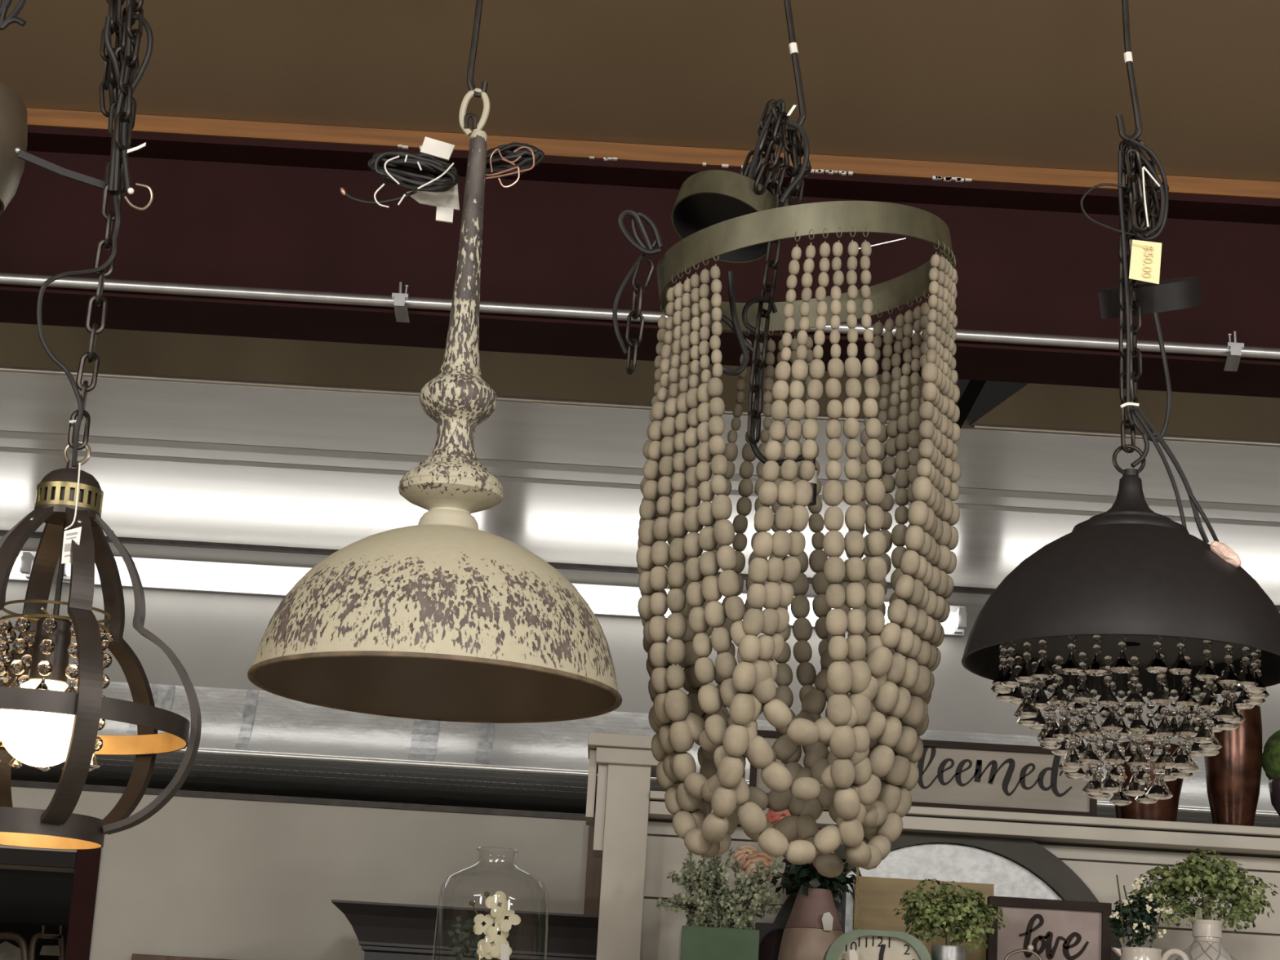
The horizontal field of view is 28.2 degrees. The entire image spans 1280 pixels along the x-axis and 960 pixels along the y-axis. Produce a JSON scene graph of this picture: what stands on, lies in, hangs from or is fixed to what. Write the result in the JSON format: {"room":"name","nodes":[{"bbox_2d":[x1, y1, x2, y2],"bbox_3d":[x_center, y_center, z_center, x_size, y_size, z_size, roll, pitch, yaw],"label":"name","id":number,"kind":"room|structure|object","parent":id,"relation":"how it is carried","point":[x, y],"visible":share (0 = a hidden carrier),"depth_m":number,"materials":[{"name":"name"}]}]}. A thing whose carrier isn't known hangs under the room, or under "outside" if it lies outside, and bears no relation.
{"room":"store","nodes":[
{"label":"store","id":0,"kind":"room"},
{"bbox_2d":[0,868,74,959],"bbox_3d":[-3.751,1.888,7.744,6.733,3.000,0.050,3,-14,0],"label":"wall","id":1,"kind":"structure","parent":0,"point":[30,900],"depth_m":7.89,"materials":[{"name":"black paint"}]},
{"bbox_2d":[0,786,589,959],"bbox_3d":[-3.649,1.790,6.052,6.925,2.355,0.120,3,-14,0],"label":"wall","id":2,"kind":"structure","parent":0,"point":[206,877],"depth_m":6.25,"materials":[{"name":"white paint"}]},
{"bbox_2d":[0,848,76,868],"bbox_3d":[-4.214,0.764,6.235,5.677,0.038,0.019,3,-14,0],"label":"trim","id":3,"kind":"structure","parent":2,"relation":"attached to","point":[12,856],"depth_m":6.23,"materials":[{"name":"black wood"}]},
{"bbox_2d":[64,848,101,959],"bbox_3d":[-1.413,1.958,5.969,0.055,2.244,0.019,3,-14,0],"label":"trim","id":4,"kind":"structure","parent":2,"relation":"attached to","point":[87,861],"depth_m":6.20,"materials":[{"name":"brown wood"}]},
{"bbox_2d":[131,953,231,959],"bbox_3d":[-1.015,1.290,6.142,0.445,0.264,0.028,3,-14,0],"label":"framed picture","id":5,"kind":"object","parent":2,"relation":"attached to","point":[135,957],"visible":1,"depth_m":6.16,"materials":[{"name":"brown wood"}]},
{"bbox_2d":[10,780,595,820],"bbox_3d":[-3.572,0.645,6.347,6.945,0.014,0.142,3,-14,0],"label":"trim","id":6,"kind":"structure","parent":2,"relation":"attached to","point":[13,783],"depth_m":6.28,"materials":[{"name":"black metal"}]},
{"bbox_2d":[584,820,602,915],"bbox_3d":[-0.174,1.992,6.037,0.035,2.353,0.150,3,-14,0],"label":"trim","id":7,"kind":"structure","parent":2,"relation":"attached to","point":[592,901],"depth_m":6.22,"materials":[{"name":"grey wood"}]},
{"bbox_2d":[247,88,622,723],"bbox_3d":[-0.221,-0.121,3.127,0.445,0.774,0.445,-7,-18,34],"label":"dome pendant","id":8,"kind":"object","parent":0,"point":[442,617],"visible":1,"depth_m":3.04,"materials":[{"name":"beige metal"}]},
{"bbox_2d":[0,0,1279,182],"bbox_3d":[0.116,-1.958,-0.288,14.000,0.100,10.460,3,-14,0],"label":"ceiling","id":9,"kind":"structure","parent":0,"point":[1028,83],"depth_m":4.37,"materials":[{"name":"paint"}]},
{"bbox_2d":[0,0,105,215],"bbox_3d":[-0.805,-0.674,3.260,0.360,0.708,0.225,3,-14,0],"label":"pendant","id":10,"kind":"object","parent":9,"relation":"hanging from","point":[13,110],"visible":0.98,"depth_m":3.16,"materials":[{"name":"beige metal"}]},
{"bbox_2d":[0,0,201,849],"bbox_3d":[-0.648,-0.313,3.066,0.370,1.492,0.342,3,-14,0],"label":"lantern","id":11,"kind":"object","parent":9,"relation":"hanging from","point":[46,722],"visible":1,"depth_m":2.94,"materials":[{"name":"brown metal"}]},
{"bbox_2d":[29,617,71,684],"bbox_3d":[-0.678,0.197,2.934,0.042,0.075,0.042,3,-15,0],"label":"socket","id":12,"kind":"object","parent":11,"relation":"attached to","point":[59,659],"depth_m":2.92,"materials":[{"name":"brown metal"}]},
{"bbox_2d":[466,0,488,97],"bbox_3d":[-0.193,-0.732,3.285,0.028,0.513,0.008,3,-14,0],"label":"ceiling hook","id":13,"kind":"object","parent":9,"relation":"attached to","point":[477,15],"visible":1,"depth_m":3.23,"materials":[{"name":"black metal"}]},
{"bbox_2d":[0,125,1279,398],"bbox_3d":[0.024,-0.405,4.753,14.000,0.320,0.200,3,-14,0],"label":"wall","id":14,"kind":"structure","parent":9,"relation":"attached to","point":[222,211],"depth_m":4.75,"materials":[{"name":"red paint"}]},
{"bbox_2d":[0,272,1279,359],"bbox_3d":[0.017,-0.295,4.605,13.960,0.020,0.020,3,-14,0],"label":"conduit pipe","id":15,"kind":"object","parent":14,"relation":"attached to","point":[8,278],"visible":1,"depth_m":4.60,"materials":[{"name":"silver metal"}]},
{"bbox_2d":[391,281,409,323],"bbox_3d":[-0.430,-0.319,4.590,0.036,0.075,0.017,3,-14,0],"label":"clamp","id":16,"kind":"object","parent":15,"relation":"attached to","point":[401,310],"visible":1,"depth_m":4.58,"materials":[{"name":"metal"}]},
{"bbox_2d":[1223,331,1244,372],"bbox_3d":[1.069,-0.231,4.590,0.036,0.075,0.017,3,-14,0],"label":"clamp","id":17,"kind":"object","parent":15,"relation":"attached to","point":[1233,360],"visible":1,"depth_m":4.58,"materials":[{"name":"metal"}]},
{"bbox_2d":[26,107,1279,199],"bbox_3d":[0.035,-0.597,4.717,14.000,0.032,0.045,3,-14,0],"label":"trim","id":18,"kind":"structure","parent":9,"relation":"attached to","point":[35,117],"depth_m":4.70,"materials":[{"name":"brown wood"}]},
{"bbox_2d":[397,144,972,182],"bbox_3d":[0.082,-0.583,4.692,1.059,0.007,0.007,3,-14,0],"label":"trim","id":19,"kind":"structure","parent":18,"relation":"attached to","point":[406,147],"depth_m":4.69,"materials":[{"name":"brown wood"}]},
{"bbox_2d":[780,0,805,131],"bbox_3d":[0.181,-0.697,3.333,0.092,0.514,0.010,3,-14,0],"label":"ceiling hook","id":20,"kind":"object","parent":9,"relation":"attached to","point":[793,45],"visible":1,"depth_m":3.29,"materials":[{"name":"black metal"}]},
{"bbox_2d":[612,98,960,877],"bbox_3d":[0.199,-0.012,3.155,0.388,0.990,0.401,-4,-16,27],"label":"chandelier","id":21,"kind":"object","parent":20,"relation":"hanging from","point":[872,732],"visible":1,"depth_m":3.04,"materials":[{"name":"beige wood"}]},
{"bbox_2d":[805,457,817,506],"bbox_3d":[0.211,-0.006,3.155,0.019,0.075,0.019,3,-15,0],"label":"socket","id":22,"kind":"object","parent":21,"relation":"attached to","point":[813,482],"depth_m":3.14,"materials":[{"name":"black paint"}]},
{"bbox_2d":[1115,0,1142,142],"bbox_3d":[0.625,-0.679,3.284,0.050,0.521,0.010,3,-14,0],"label":"ceiling hook","id":23,"kind":"object","parent":9,"relation":"attached to","point":[1127,55],"visible":1,"depth_m":3.23,"materials":[{"name":"black metal"}]},
{"bbox_2d":[961,137,1279,805],"bbox_3d":[0.601,-0.030,3.115,0.398,0.848,0.398,3,-14,0],"label":"crystal pendant","id":24,"kind":"object","parent":23,"relation":"hanging from","point":[1129,602],"visible":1,"depth_m":2.99,"materials":[{"name":"black metal"}]},
{"bbox_2d":[0,372,1279,605],"bbox_3d":[-0.002,0.038,6.198,14.000,0.020,1.579,3,-14,0],"label":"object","id":25,"kind":"structure","parent":0,"point":[145,500],"depth_m":5.99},
{"bbox_2d":[0,431,1279,514],"bbox_3d":[0.001,-0.016,5.943,14.000,0.003,0.072,3,-14,0],"label":"trim","id":26,"kind":"structure","parent":25,"relation":"attached to","point":[3,434],"depth_m":5.94,"materials":[{"name":"grey metal"}]},
{"bbox_2d":[0,447,1279,528],"bbox_3d":[-0.001,0.019,6.079,14.000,0.003,0.052,3,-14,0],"label":"trim","id":27,"kind":"structure","parent":25,"relation":"attached to","point":[2,450],"depth_m":6.07,"materials":[{"name":"grey metal"}]},
{"bbox_2d":[0,536,1279,749],"bbox_3d":[-0.026,0.439,6.925,14.000,0.393,0.030,3,-14,0],"label":"wall","id":28,"kind":"structure","parent":0,"point":[216,637],"depth_m":6.90,"materials":[{"name":"grey paint"}]},
{"bbox_2d":[8,551,36,582],"bbox_3d":[-2.213,0.189,6.867,1.181,0.081,0.139,3,-14,0],"label":"strip light","id":29,"kind":"object","parent":28,"relation":"attached to","point":[22,567],"visible":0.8,"depth_m":6.82,"materials":[{"name":"plastic"}]},
{"bbox_2d":[57,555,311,596],"bbox_3d":[-0.984,0.261,6.867,1.161,0.081,0.139,3,-14,0],"label":"strip light","id":30,"kind":"object","parent":28,"relation":"attached to","point":[153,573],"visible":0.34,"depth_m":6.81,"materials":[{"name":"plastic"}]},
{"bbox_2d":[571,582,641,617],"bbox_3d":[-0.085,0.281,6.738,0.182,0.081,0.396,3,-14,0],"label":"strip light","id":31,"kind":"object","parent":28,"relation":"attached to","point":[612,601],"depth_m":6.81,"materials":[{"name":"plastic"}]},
{"bbox_2d":[0,529,1279,611],"bbox_3d":[-0.015,0.247,6.944,14.000,0.010,0.029,3,-14,0],"label":"trim","id":32,"kind":"structure","parent":28,"relation":"attached to","point":[2,532],"depth_m":6.93,"materials":[{"name":"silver metal"}]},
{"bbox_2d":[805,597,817,628],"bbox_3d":[0.455,0.313,6.741,0.048,0.081,0.391,3,-14,0],"label":"strip light","id":33,"kind":"object","parent":28,"relation":"attached to","point":[812,618],"depth_m":6.81,"materials":[{"name":"plastic"}]},
{"bbox_2d":[940,605,966,636],"bbox_3d":[0.840,0.335,6.738,0.085,0.081,0.396,3,-14,0],"label":"strip light","id":34,"kind":"object","parent":28,"relation":"attached to","point":[955,625],"depth_m":6.81,"materials":[{"name":"plastic"}]},
{"bbox_2d":[0,322,1279,441],"bbox_3d":[0.017,-0.286,5.451,14.000,0.262,0.012,3,-14,0],"label":"beam","id":35,"kind":"structure","parent":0,"point":[118,351],"depth_m":5.43,"materials":[{"name":"paint"}]},
{"bbox_2d":[0,365,1279,447],"bbox_3d":[0.009,-0.156,5.418,14.000,0.014,0.014,3,-14,0],"label":"trim","id":36,"kind":"structure","parent":35,"relation":"attached to","point":[2,368],"depth_m":5.41,"materials":[{"name":"grey metal"}]},
{"bbox_2d":[955,379,986,428],"bbox_3d":[0.696,-0.170,5.405,0.098,0.135,0.010,3,-14,0],"label":"trim","id":37,"kind":"structure","parent":35,"relation":"attached to","point":[974,388],"depth_m":5.40,"materials":[{"name":"black paint"}]},
{"bbox_2d":[10,679,1279,827],"bbox_3d":[-0.047,0.797,6.976,14.000,0.275,0.692,3,-14,0],"label":"wall","id":38,"kind":"structure","parent":0,"point":[281,724],"depth_m":6.75,"materials":[{"name":"silver metal"}]},
{"bbox_2d":[125,684,494,764],"bbox_3d":[-0.873,0.649,6.740,0.966,0.201,0.190,3,-14,0],"label":"trim","id":39,"kind":"structure","parent":38,"relation":"attached to","point":[424,737],"depth_m":6.79,"materials":[{"name":"metal"}]},
{"bbox_2d":[170,746,1279,817],"bbox_3d":[-0.045,0.771,6.630,14.000,0.017,0.017,3,-14,0],"label":"trim","id":40,"kind":"structure","parent":38,"relation":"attached to","point":[206,751],"depth_m":6.62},
{"bbox_3d":[-0.116,1.970,1.039,14.000,0.100,15.000,3,-14,0],"label":"floor","id":41,"kind":"structure","parent":0,"visible":0},
{"bbox_2d":[331,899,599,959],"bbox_3d":[-0.395,2.002,5.571,0.702,2.075,0.400,3,-14,0],"label":"wall shelf","id":42,"kind":"object","parent":41,"relation":"on","point":[383,931],"visible":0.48,"depth_m":5.65,"materials":[{"name":"paint"}]},
{"bbox_2d":[585,732,1279,959],"bbox_3d":[1.166,1.696,4.615,2.672,2.366,0.550,3,-14,0],"label":"shelving unit","id":43,"kind":"object","parent":41,"relation":"on","point":[637,842],"visible":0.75,"depth_m":4.99,"materials":[{"name":"white paint"}]},
{"bbox_2d":[654,847,783,959],"bbox_3d":[0.142,0.820,4.666,0.237,0.306,0.140,3,-14,0],"label":"planter","id":44,"kind":"object","parent":43,"relation":"on","point":[704,938],"visible":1,"depth_m":4.64,"materials":[{"name":"green ceramic"}]},
{"bbox_2d":[755,922,786,959],"bbox_3d":[0.271,0.958,4.941,0.101,0.192,0.042,3,-14,0],"label":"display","id":45,"kind":"object","parent":43,"relation":"on","point":[771,935],"visible":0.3,"depth_m":4.94,"materials":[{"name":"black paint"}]},
{"bbox_2d":[732,808,862,959],"bbox_3d":[0.297,0.803,4.858,0.248,0.454,0.142,3,-14,0],"label":"flower vase","id":46,"kind":"object","parent":43,"relation":"on","point":[813,923],"visible":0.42,"depth_m":4.83,"materials":[{"name":"ceramic"}]},
{"bbox_2d":[831,888,846,933],"bbox_3d":[0.370,0.917,4.931,0.049,0.278,0.015,3,-14,0],"label":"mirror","id":47,"kind":"object","parent":43,"relation":"on","point":[839,900],"visible":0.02,"depth_m":4.95,"materials":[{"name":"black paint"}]},
{"bbox_2d":[822,866,931,959],"bbox_3d":[0.430,0.822,4.600,0.193,0.302,0.074,3,-14,0],"label":"clock","id":48,"kind":"object","parent":43,"relation":"on","point":[855,944],"visible":0.94,"depth_m":4.58,"materials":[{"name":"green metal"}]},
{"bbox_2d":[749,729,1097,817],"bbox_3d":[0.562,0.578,5.051,0.686,0.152,0.032,3,-14,0],"label":"sign","id":49,"kind":"object","parent":43,"relation":"on","point":[956,775],"visible":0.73,"depth_m":5.04,"materials":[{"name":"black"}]},
{"bbox_2d":[773,831,1122,959],"bbox_3d":[0.593,1.022,4.952,0.734,0.734,0.032,3,-14,0],"label":"arched mirror","id":50,"kind":"object","parent":43,"relation":"attached to","point":[993,866],"visible":0.47,"depth_m":5.02,"materials":[{"name":"metal"}]},
{"bbox_2d":[931,945,966,959],"bbox_3d":[0.557,0.915,4.606,0.063,0.140,0.063,3,-15,0],"label":"pot","id":51,"kind":"object","parent":43,"relation":"on","point":[938,952],"depth_m":4.59,"materials":[{"name":"metal"}]},
{"bbox_2d":[893,878,1006,959],"bbox_3d":[0.563,0.856,4.621,0.205,0.262,0.120,3,-14,0],"label":"potted plant","id":52,"kind":"object","parent":43,"relation":"on","point":[934,913],"visible":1,"depth_m":4.62,"materials":[{"name":"green plant"}]},
{"bbox_2d":[1004,944,1042,959],"bbox_3d":[0.690,0.912,4.588,0.080,0.150,0.079,3,-14,0],"label":"wire basket","id":53,"kind":"object","parent":43,"relation":"on","point":[1030,948],"visible":1,"depth_m":4.60,"materials":[{"name":"metal"}]},
{"bbox_2d":[986,895,1111,959],"bbox_3d":[0.766,0.915,4.781,0.230,0.250,0.032,3,-14,0],"label":"print","id":54,"kind":"object","parent":43,"relation":"on","point":[1055,929],"visible":0.97,"depth_m":4.79},
{"bbox_2d":[1106,875,1188,959],"bbox_3d":[0.898,0.841,4.507,0.150,0.273,0.086,3,-14,0],"label":"plant","id":55,"kind":"object","parent":43,"relation":"on","point":[1144,914],"visible":1,"depth_m":4.51,"materials":[{"name":"green plant"}]},
{"bbox_2d":[1113,741,1183,821],"bbox_3d":[1.006,0.605,5.055,0.145,0.154,0.145,3,-14,0],"label":"vase","id":56,"kind":"object","parent":43,"relation":"on","point":[1166,810],"visible":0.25,"depth_m":5.00,"materials":[{"name":"brown metal"}]},
{"bbox_2d":[1131,848,1277,959],"bbox_3d":[1.044,0.859,4.704,0.271,0.353,0.167,3,-14,0],"label":"vase","id":57,"kind":"object","parent":43,"relation":"on","point":[1211,878],"visible":0.98,"depth_m":4.71,"materials":[{"name":"white ceramic"}]},
{"bbox_2d":[1204,702,1262,826],"bbox_3d":[1.180,0.572,5.066,0.114,0.243,0.114,3,-14,0],"label":"vase","id":58,"kind":"object","parent":43,"relation":"on","point":[1233,775],"visible":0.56,"depth_m":5.02,"materials":[{"name":"brown metal"}]},
{"bbox_2d":[1262,729,1279,816],"bbox_3d":[1.299,0.595,5.061,0.126,0.210,0.127,3,-14,0],"label":"planter","id":59,"kind":"object","parent":43,"relation":"on","point":[1271,752],"visible":1,"depth_m":5.04,"materials":[{"name":"ceramic"}]},
{"bbox_3d":[-0.321,1.837,4.169,0.340,1.699,0.300,3,-14,0],"label":"display table","id":60,"kind":"object","parent":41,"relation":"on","visible":0},
{"bbox_2d":[432,847,548,959],"bbox_3d":[-0.262,0.832,4.429,0.200,0.380,0.200,3,-14,0],"label":"glass bottle","id":61,"kind":"object","parent":60,"relation":"on","point":[504,955],"visible":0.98,"depth_m":4.42,"materials":[{"name":"clear glass"}]},
{"bbox_2d":[447,890,520,959],"bbox_3d":[-0.275,0.860,4.420,0.133,0.290,0.058,0,-15,12],"label":"blossom spray","id":62,"kind":"object","parent":61,"relation":"in","point":[490,947],"visible":0.96,"depth_m":4.42,"materials":[{"name":"beige plant"}]},
{"bbox_3d":[-1.879,2.328,6.859,0.534,1.921,0.600,3,-14,0],"label":"storage rack","id":63,"kind":"object","parent":41,"relation":"on","visible":0},
{"bbox_2d":[0,931,28,959],"bbox_3d":[-1.756,1.325,7.071,0.138,0.139,0.027,3,-14,0],"label":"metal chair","id":64,"kind":"object","parent":63,"relation":"on","point":[8,951],"visible":1,"depth_m":7.07,"materials":[{"name":"metal"}]},
{"bbox_2d":[28,925,65,959],"bbox_3d":[-1.642,1.318,7.066,0.112,0.163,0.030,3,-14,0],"label":"metal chair","id":65,"kind":"object","parent":63,"relation":"on","point":[46,950],"visible":1,"depth_m":7.07,"materials":[{"name":"metal"}]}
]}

